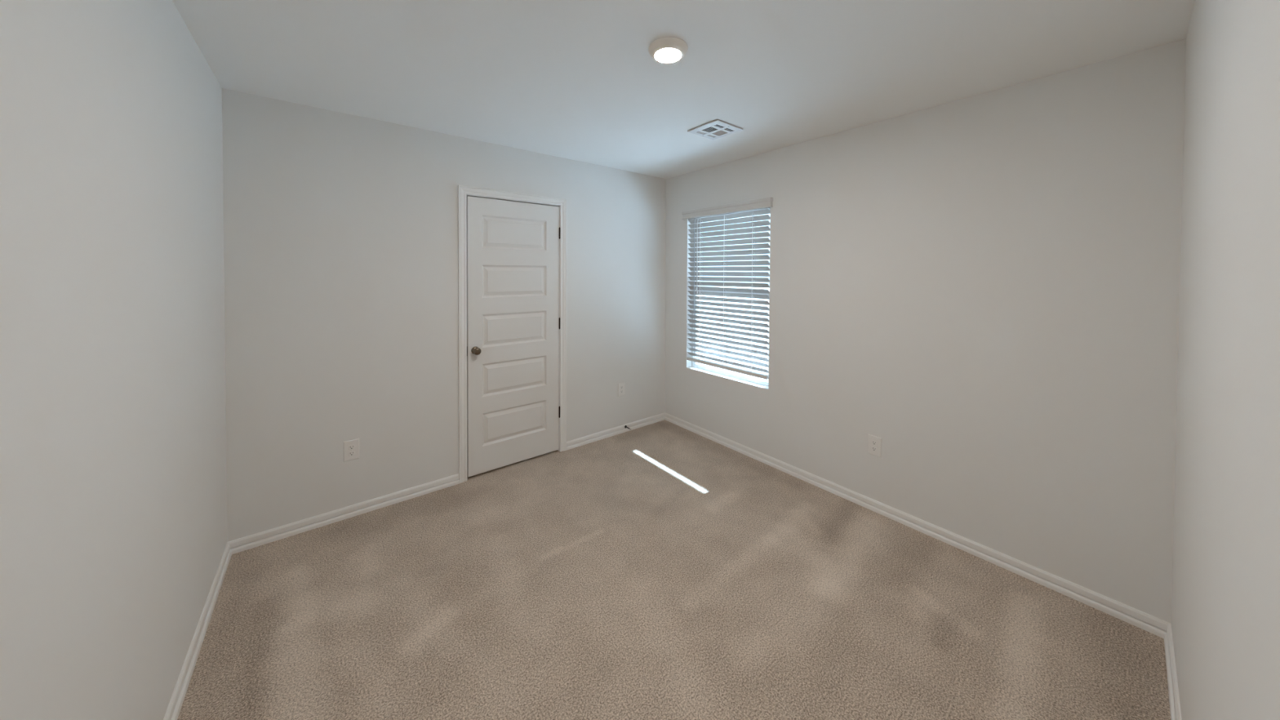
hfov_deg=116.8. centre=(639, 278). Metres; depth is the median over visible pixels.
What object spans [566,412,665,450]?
baseboard
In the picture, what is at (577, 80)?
ceiling
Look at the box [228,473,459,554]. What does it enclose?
baseboard
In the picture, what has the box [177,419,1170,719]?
floor
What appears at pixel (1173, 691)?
baseboard
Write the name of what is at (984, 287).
wall
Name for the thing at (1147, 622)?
baseboard
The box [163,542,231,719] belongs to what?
baseboard
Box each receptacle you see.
[347,444,355,449]
[347,450,355,456]
[871,440,877,445]
[871,446,877,451]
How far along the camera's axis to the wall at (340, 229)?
2.46 m
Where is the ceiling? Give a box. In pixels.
[172,0,1195,178]
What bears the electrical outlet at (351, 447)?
attached to the wall at (340, 229)
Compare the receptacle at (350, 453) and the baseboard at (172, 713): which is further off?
the receptacle at (350, 453)
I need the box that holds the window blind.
[681,196,773,379]
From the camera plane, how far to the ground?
11.50 m
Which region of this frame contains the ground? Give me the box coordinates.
[697,286,769,381]
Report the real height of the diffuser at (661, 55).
0.010 m
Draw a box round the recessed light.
[648,36,688,63]
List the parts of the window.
sash, sash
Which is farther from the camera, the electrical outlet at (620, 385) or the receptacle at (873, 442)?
the electrical outlet at (620, 385)
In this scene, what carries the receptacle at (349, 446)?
attached to the electrical outlet at (351, 447)
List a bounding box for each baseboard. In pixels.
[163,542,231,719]
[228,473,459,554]
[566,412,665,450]
[664,413,1170,638]
[1164,623,1182,719]
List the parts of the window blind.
lift cord, ladder cord, ladder cord, rail, ladder cord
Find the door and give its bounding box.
[466,195,560,476]
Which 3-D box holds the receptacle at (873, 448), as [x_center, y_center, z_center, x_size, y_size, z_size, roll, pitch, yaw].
[1.479,1.076,2.485,0.003,0.025,0.034,0,1,-39]
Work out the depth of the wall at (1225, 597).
0.76 m
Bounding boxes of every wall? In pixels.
[0,0,227,719]
[222,88,666,542]
[665,38,1186,623]
[1171,0,1279,719]
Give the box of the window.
[691,208,769,386]
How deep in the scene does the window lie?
3.58 m
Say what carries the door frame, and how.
attached to the wall at (340, 229)
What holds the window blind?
attached to the window
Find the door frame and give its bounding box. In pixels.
[457,185,566,483]
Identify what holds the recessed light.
in the ceiling
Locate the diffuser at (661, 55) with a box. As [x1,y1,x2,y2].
[654,48,681,62]
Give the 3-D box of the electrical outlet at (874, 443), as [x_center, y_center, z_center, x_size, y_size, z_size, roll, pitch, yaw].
[1.481,1.057,2.486,0.009,0.122,0.078,0,1,-39]
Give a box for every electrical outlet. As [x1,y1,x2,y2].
[343,438,359,462]
[617,382,624,396]
[867,434,881,457]
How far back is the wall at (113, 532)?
0.94 m
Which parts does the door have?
knob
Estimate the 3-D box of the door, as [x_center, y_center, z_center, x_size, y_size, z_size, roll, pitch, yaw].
[-0.940,0.420,3.037,0.728,2.021,0.102,0,1,-39]
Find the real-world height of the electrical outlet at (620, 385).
0.122 m
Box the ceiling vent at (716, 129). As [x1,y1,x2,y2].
[688,120,743,139]
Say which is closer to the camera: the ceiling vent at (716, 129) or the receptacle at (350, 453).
the receptacle at (350, 453)

